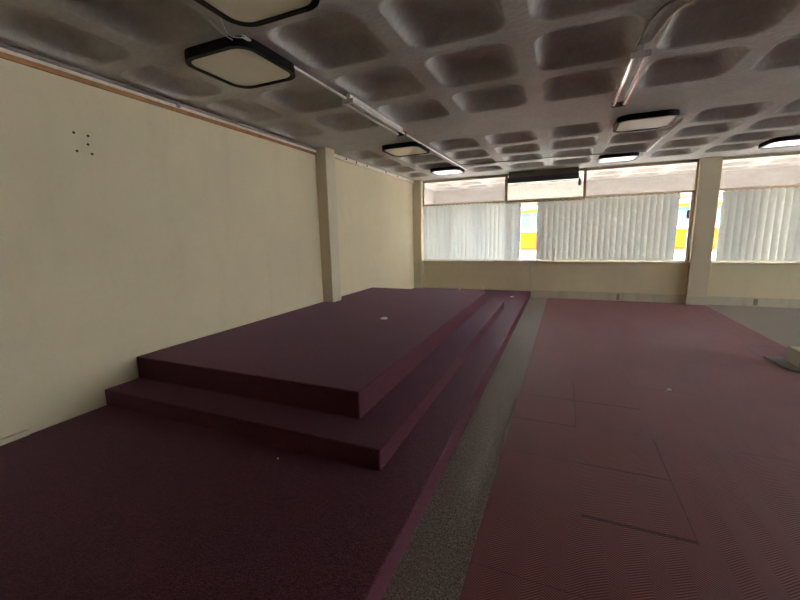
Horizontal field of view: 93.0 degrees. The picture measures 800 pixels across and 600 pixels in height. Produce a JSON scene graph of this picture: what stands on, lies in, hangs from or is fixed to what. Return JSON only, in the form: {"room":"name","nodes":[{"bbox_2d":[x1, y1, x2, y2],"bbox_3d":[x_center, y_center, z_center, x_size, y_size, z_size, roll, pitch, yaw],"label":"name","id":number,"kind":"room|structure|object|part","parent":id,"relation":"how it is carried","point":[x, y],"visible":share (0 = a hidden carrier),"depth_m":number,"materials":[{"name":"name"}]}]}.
{"room":"empty assembly hall","nodes":[
{"label":"empty assembly hall","id":0,"kind":"room"},
{"bbox_2d":[0,45,413,438],"bbox_3d":[-3.345,-0.142,1.860,0.200,3.000,19.222,3,11,23],"label":"wall","id":1,"kind":"structure","parent":0,"point":[177,228],"depth_m":3.58,"materials":[{"name":"paint"}]},
{"bbox_2d":[0,429,29,445],"bbox_3d":[-4.853,1.857,-1.795,0.030,0.045,10.367,3,11,23],"label":"baseboard","id":2,"kind":"structure","parent":1,"relation":"attached to","point":[24,433],"depth_m":2.82,"materials":[{"name":"paint"}]},
{"bbox_2d":[0,52,315,154],"bbox_3d":[-4.141,-1.161,-0.445,0.022,0.034,14.357,3,11,23],"label":"trim","id":3,"kind":"structure","parent":1,"relation":"attached to","point":[2,55],"depth_m":3.45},
{"bbox_2d":[0,47,315,151],"bbox_3d":[-4.136,-1.190,-0.452,0.035,0.025,14.357,3,11,23],"label":"trim","id":4,"kind":"structure","parent":1,"relation":"attached to","point":[3,50],"depth_m":3.42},
{"bbox_2d":[0,42,316,149],"bbox_3d":[-4.123,-1.221,-0.459,0.032,0.032,14.344,3,11,23],"label":"conduit","id":5,"kind":"object","parent":1,"relation":"attached to","point":[2,45],"visible":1,"depth_m":3.41,"materials":[{"name":"grey metal"}]},
{"bbox_2d":[315,147,341,301],"bbox_3d":[-1.186,-0.965,6.391,0.203,3.000,0.272,3,11,23],"label":"pillar","id":6,"kind":"structure","parent":1,"relation":"attached to","point":[324,157],"depth_m":6.25,"materials":[{"name":"paint"}]},
{"bbox_2d":[334,154,413,182],"bbox_3d":[-0.445,-2.769,8.143,0.050,0.063,4.071,3,11,23],"label":"trim","id":7,"kind":"structure","parent":1,"relation":"attached to","point":[338,157],"depth_m":7.74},
{"bbox_2d":[412,180,423,287],"bbox_3d":[0.526,-1.679,10.345,0.237,3.000,0.322,3,11,23],"label":"column","id":8,"kind":"structure","parent":1,"relation":"attached to","point":[417,186],"depth_m":10.18,"materials":[{"name":"paint"}]},
{"bbox_2d":[0,0,799,190],"bbox_3d":[5.953,-1.573,-1.124,19.507,0.420,21.500,3,11,23],"label":"ceiling","id":9,"kind":"structure","parent":0,"point":[471,81],"depth_m":3.46,"materials":[{"name":"concrete"}]},
{"bbox_2d":[209,16,245,39],"bbox_3d":[-1.135,-1.791,2.526,0.259,0.074,0.120,-10,13,-43],"label":"wires","id":10,"kind":"object","parent":9,"relation":"hanging from","point":[209,16],"visible":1,"depth_m":2.51,"materials":[{"name":"grey plastic"}]},
{"bbox_2d":[184,35,295,88],"bbox_3d":[-1.259,-1.877,3.040,0.666,0.068,0.666,3,11,23],"label":"ceiling light","id":11,"kind":"object","parent":9,"relation":"attached to","point":[237,62],"visible":0.99,"depth_m":2.94,"materials":[{"name":"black plastic"}]},
{"bbox_2d":[191,49,289,85],"bbox_3d":[-1.259,-1.858,3.043,0.584,0.018,0.584,3,11,23],"label":"diffuser","id":12,"kind":"object","parent":11,"relation":"attached to","point":[235,67],"depth_m":3.02,"materials":[{"name":"plastic"}]},
{"bbox_2d":[194,0,319,26],"bbox_3d":[-0.846,-1.715,2.038,0.666,0.068,0.666,3,11,23],"label":"ceiling light","id":13,"kind":"object","parent":9,"relation":"attached to","point":[246,13],"visible":1,"depth_m":2.25,"materials":[{"name":"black plastic"}]},
{"bbox_2d":[204,0,311,21],"bbox_3d":[-0.846,-1.696,2.041,0.584,0.018,0.584,3,11,23],"label":"diffuser","id":14,"kind":"object","parent":13,"relation":"attached to","point":[232,10],"depth_m":2.24,"materials":[{"name":"plastic"}]},
{"bbox_2d":[242,35,465,169],"bbox_3d":[0.171,-2.349,5.497,0.041,0.023,6.331,3,11,24],"label":"conduit","id":15,"kind":"object","parent":9,"relation":"attached to","point":[246,38],"visible":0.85,"depth_m":3.61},
{"bbox_2d":[342,94,405,136],"bbox_3d":[-0.250,-2.121,4.422,0.132,0.098,1.420,3,11,23],"label":"tube light","id":16,"kind":"object","parent":9,"relation":"attached to","point":[350,99],"visible":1,"depth_m":4.23,"materials":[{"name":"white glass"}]},
{"bbox_2d":[382,141,429,156],"bbox_3d":[0.101,-2.442,6.165,0.666,0.068,0.666,3,11,23],"label":"ceiling light","id":17,"kind":"object","parent":9,"relation":"attached to","point":[412,148],"visible":0.98,"depth_m":6.03,"materials":[{"name":"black plastic"}]},
{"bbox_2d":[385,147,426,155],"bbox_3d":[0.102,-2.423,6.169,0.584,0.018,0.584,3,11,23],"label":"diffuser","id":18,"kind":"object","parent":17,"relation":"attached to","point":[402,151],"depth_m":6.18,"materials":[{"name":"plastic"}]},
{"bbox_2d":[430,166,464,175],"bbox_3d":[1.049,-2.841,8.378,0.666,0.068,0.666,3,11,23],"label":"ceiling light","id":19,"kind":"object","parent":9,"relation":"attached to","point":[453,170],"visible":0.99,"depth_m":8.23,"materials":[{"name":"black plastic"}]},
{"bbox_2d":[432,170,461,174],"bbox_3d":[1.050,-2.822,8.381,0.584,0.018,0.584,3,11,23],"label":"diffuser","id":20,"kind":"object","parent":19,"relation":"attached to","point":[436,172],"depth_m":8.37,"materials":[{"name":"plastic"}]},
{"bbox_2d":[461,151,645,164],"bbox_3d":[2.817,-2.715,7.264,3.319,0.013,0.113,2,10,17],"label":"conduit","id":21,"kind":"object","parent":9,"relation":"attached to","point":[634,151],"visible":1,"depth_m":7.16,"materials":[{"name":"grey metal"}]},
{"bbox_2d":[435,166,799,206],"bbox_3d":[9.253,-3.080,9.155,29.107,1.060,0.200,3,11,23],"label":"window","id":22,"kind":"structure","parent":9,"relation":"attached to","point":[777,176],"depth_m":10.39,"materials":[{"name":"glass"}]},
{"bbox_2d":[597,152,638,163],"bbox_3d":[4.171,-2.725,7.294,0.666,0.068,0.666,3,11,23],"label":"ceiling light","id":23,"kind":"object","parent":9,"relation":"attached to","point":[618,157],"visible":0.99,"depth_m":7.15,"materials":[{"name":"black plastic"}]},
{"bbox_2d":[599,156,635,162],"bbox_3d":[4.171,-2.706,7.297,0.584,0.018,0.584,3,11,23],"label":"diffuser","id":24,"kind":"object","parent":23,"relation":"attached to","point":[602,159],"depth_m":7.26,"materials":[{"name":"plastic"}]},
{"bbox_2d":[611,44,650,107],"bbox_3d":[2.094,-2.013,3.487,0.132,0.098,1.290,3,11,23],"label":"tube light","id":25,"kind":"object","parent":9,"relation":"attached to","point":[640,53],"visible":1,"depth_m":3.27,"materials":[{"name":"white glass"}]},
{"bbox_2d":[613,109,679,132],"bbox_3d":[3.138,-2.289,4.881,0.666,0.068,0.666,3,11,23],"label":"ceiling light","id":26,"kind":"object","parent":9,"relation":"attached to","point":[659,119],"visible":1,"depth_m":4.75,"materials":[{"name":"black plastic"}]},
{"bbox_2d":[616,116,674,131],"bbox_3d":[3.138,-2.271,4.885,0.584,0.018,0.584,3,11,23],"label":"diffuser","id":27,"kind":"object","parent":26,"relation":"attached to","point":[623,125],"depth_m":4.86,"materials":[{"name":"plastic"}]},
{"bbox_2d":[636,0,676,44],"bbox_3d":[2.035,-1.841,2.249,0.446,0.015,1.316,-9,12,-37],"label":"cable","id":28,"kind":"object","parent":9,"relation":"attached to","point":[671,1],"visible":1,"depth_m":2.53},
{"bbox_2d":[647,119,682,151],"bbox_3d":[4.030,-2.494,5.846,0.028,0.027,2.110,3,11,22],"label":"conduit","id":29,"kind":"object","parent":9,"relation":"attached to","point":[680,120],"visible":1,"depth_m":5.59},
{"bbox_2d":[652,0,696,41],"bbox_3d":[2.125,-1.852,2.287,0.388,0.011,1.183,-9,13,-39],"label":"cable","id":30,"kind":"object","parent":9,"relation":"attached to","point":[691,1],"visible":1,"depth_m":2.50,"materials":[{"name":"grey plastic"}]},
{"bbox_2d":[758,135,799,148],"bbox_3d":[6.375,-2.586,6.198,0.666,0.068,0.666,3,11,23],"label":"ceiling light","id":31,"kind":"object","parent":9,"relation":"attached to","point":[785,141],"visible":1,"depth_m":6.19,"materials":[{"name":"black plastic"}]},
{"bbox_2d":[763,140,799,147],"bbox_3d":[6.375,-2.568,6.201,0.584,0.018,0.584,3,11,23],"label":"diffuser","id":32,"kind":"object","parent":31,"relation":"attached to","point":[774,143],"depth_m":6.26,"materials":[{"name":"plastic"}]},
{"bbox_2d":[425,188,434,204],"bbox_3d":[0.683,-2.043,11.564,0.050,3.300,2.428,3,11,23],"label":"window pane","id":33,"kind":"structure","parent":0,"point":[429,194],"depth_m":11.95,"materials":[{"name":"glass"}]},
{"bbox_2d":[381,297,799,599],"bbox_3d":[6.026,1.713,-0.562,19.507,0.250,21.500,3,11,23],"label":"floor","id":34,"kind":"structure","parent":0,"point":[434,564],"depth_m":2.59,"materials":[{"name":"grey carpet"}]},
{"bbox_2d":[0,287,530,599],"bbox_3d":[-1.815,1.153,1.466,3.039,0.510,18.868,3,11,23],"label":"stage","id":35,"kind":"object","parent":34,"relation":"on","point":[176,487],"visible":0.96,"depth_m":2.48,"materials":[{"name":"carpet"}]},
{"bbox_2d":[459,298,799,599],"bbox_3d":[2.411,1.614,-0.273,5.600,0.006,18.849,3,11,23],"label":"carpet","id":36,"kind":"object","parent":34,"relation":"on","point":[610,483],"visible":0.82,"depth_m":2.58,"materials":[{"name":"red carpet"}]},
{"bbox_2d":[685,296,707,304],"bbox_3d":[6.287,0.011,8.049,0.377,0.190,0.022,3,11,23],"label":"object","id":37,"kind":"structure","parent":36,"relation":"on","point":[692,300],"depth_m":8.04,"materials":[{"name":"stone"}]},
{"bbox_2d":[763,356,799,372],"bbox_3d":[4.841,0.766,4.295,0.930,0.018,0.560,3,11,23],"label":"mat","id":38,"kind":"object","parent":36,"relation":"on","point":[780,361],"visible":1,"depth_m":4.44,"materials":[{"name":"grey"}]},
{"bbox_2d":[785,346,799,367],"bbox_3d":[4.733,0.664,4.295,0.449,0.188,0.282,3,11,23],"label":"block","id":39,"kind":"object","parent":38,"relation":"on","point":[793,353],"visible":1,"depth_m":4.38,"materials":[{"name":"beige"}]},
{"bbox_2d":[424,261,799,300],"bbox_3d":[9.275,-0.222,6.956,19.107,0.887,0.150,3,11,23],"label":"wall","id":40,"kind":"structure","parent":0,"point":[758,280],"depth_m":8.70,"materials":[{"name":"paint"}]},
{"bbox_2d":[507,167,582,186],"bbox_3d":[3.334,-2.747,8.764,1.630,0.475,0.315,3,11,23],"label":"projector screen","id":41,"kind":"object","parent":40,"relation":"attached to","point":[570,173],"depth_m":8.63,"materials":[{"name":"black metal"}]},
{"bbox_3d":[3.306,-2.730,8.821,1.497,0.019,0.060,3,11,23],"label":"rail","id":42,"kind":"part","parent":41,"relation":"part of","materials":[{"name":"white metal"}]},
{"bbox_3d":[3.290,-2.920,8.738,1.493,0.123,0.240,3,11,23],"label":"casing","id":43,"kind":"part","parent":41,"relation":"part of","materials":[{"name":"black metal"}]},
{"bbox_2d":[422,159,699,262],"bbox_3d":[3.390,-1.978,9.099,5.995,2.115,0.260,3,11,23],"label":"window","id":44,"kind":"structure","parent":40,"relation":"in","point":[693,192],"depth_m":8.56,"materials":[{"name":"paint"}]},
{"bbox_2d":[423,201,520,259],"bbox_3d":[1.779,-1.745,9.744,2.510,1.414,0.062,3,11,23],"label":"vertical blind","id":45,"kind":"object","parent":44,"relation":"attached to","point":[478,231],"visible":1,"depth_m":9.71,"materials":[{"name":"fabric"}]},
{"bbox_3d":[3.413,-0.947,9.275,5.995,0.022,0.260,3,11,23],"label":"sill","id":46,"kind":"part","parent":44,"relation":"part of","materials":[{"name":"paint"}]},
{"bbox_2d":[535,193,679,260],"bbox_3d":[4.570,-1.607,8.573,2.810,1.414,0.059,3,11,23],"label":"vertical blind","id":47,"kind":"object","parent":44,"relation":"attached to","point":[634,227],"visible":1,"depth_m":8.52,"materials":[{"name":"fabric"}]},
{"bbox_2d":[531,290,684,302],"bbox_3d":[4.710,-0.090,8.841,3.159,0.192,0.022,3,11,23],"label":"baseboard","id":48,"kind":"structure","parent":40,"relation":"attached to","point":[640,297],"depth_m":8.78,"materials":[{"name":"stone"}]},
{"bbox_2d":[616,294,757,305],"bbox_3d":[6.130,-0.016,8.229,2.525,0.150,0.009,3,11,23],"label":"trim","id":49,"kind":"structure","parent":40,"relation":"attached to","point":[755,302],"depth_m":7.76,"materials":[{"name":"grey"}]},
{"bbox_2d":[684,156,722,302],"bbox_3d":[6.314,-1.397,7.945,0.357,3.000,0.272,3,11,23],"label":"column","id":50,"kind":"structure","parent":40,"relation":"attached to","point":[710,168],"depth_m":7.81,"materials":[{"name":"paint"}]},
{"bbox_2d":[707,296,799,307],"bbox_3d":[9.189,0.133,6.963,5.826,0.190,0.022,3,11,23],"label":"baseboard","id":51,"kind":"structure","parent":40,"relation":"attached to","point":[712,300],"depth_m":7.78,"materials":[{"name":"stone"}]},
{"bbox_2d":[711,151,799,263],"bbox_3d":[9.160,-1.693,6.679,5.858,2.115,0.260,3,11,23],"label":"window","id":52,"kind":"structure","parent":40,"relation":"in","point":[791,153],"depth_m":7.46,"materials":[{"name":"paint"}]},
{"bbox_3d":[9.183,-0.661,6.856,5.858,0.022,0.260,3,11,23],"label":"sill","id":53,"kind":"part","parent":52,"relation":"part of","materials":[{"name":"paint"}]},
{"bbox_2d":[715,186,799,260],"bbox_3d":[7.754,-1.449,7.237,2.694,1.414,0.066,3,11,23],"label":"vertical blind","id":54,"kind":"object","parent":52,"relation":"attached to","point":[757,224],"visible":1,"depth_m":7.50,"materials":[{"name":"fabric"}]},
{"label":"outside","id":55,"kind":"structure","parent":0,"visible":0},
{"bbox_3d":[18.686,-3.929,31.151,90.000,0.330,47.700,3,11,23],"label":"ground","id":56,"kind":"structure","parent":55,"visible":0},
{"bbox_2d":[520,198,721,259],"bbox_3d":[15.431,-5.318,23.225,50.000,5.220,8.150,3,11,23],"label":"building","id":57,"kind":"structure","parent":56,"relation":"on","point":[528,214],"depth_m":19.90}
]}

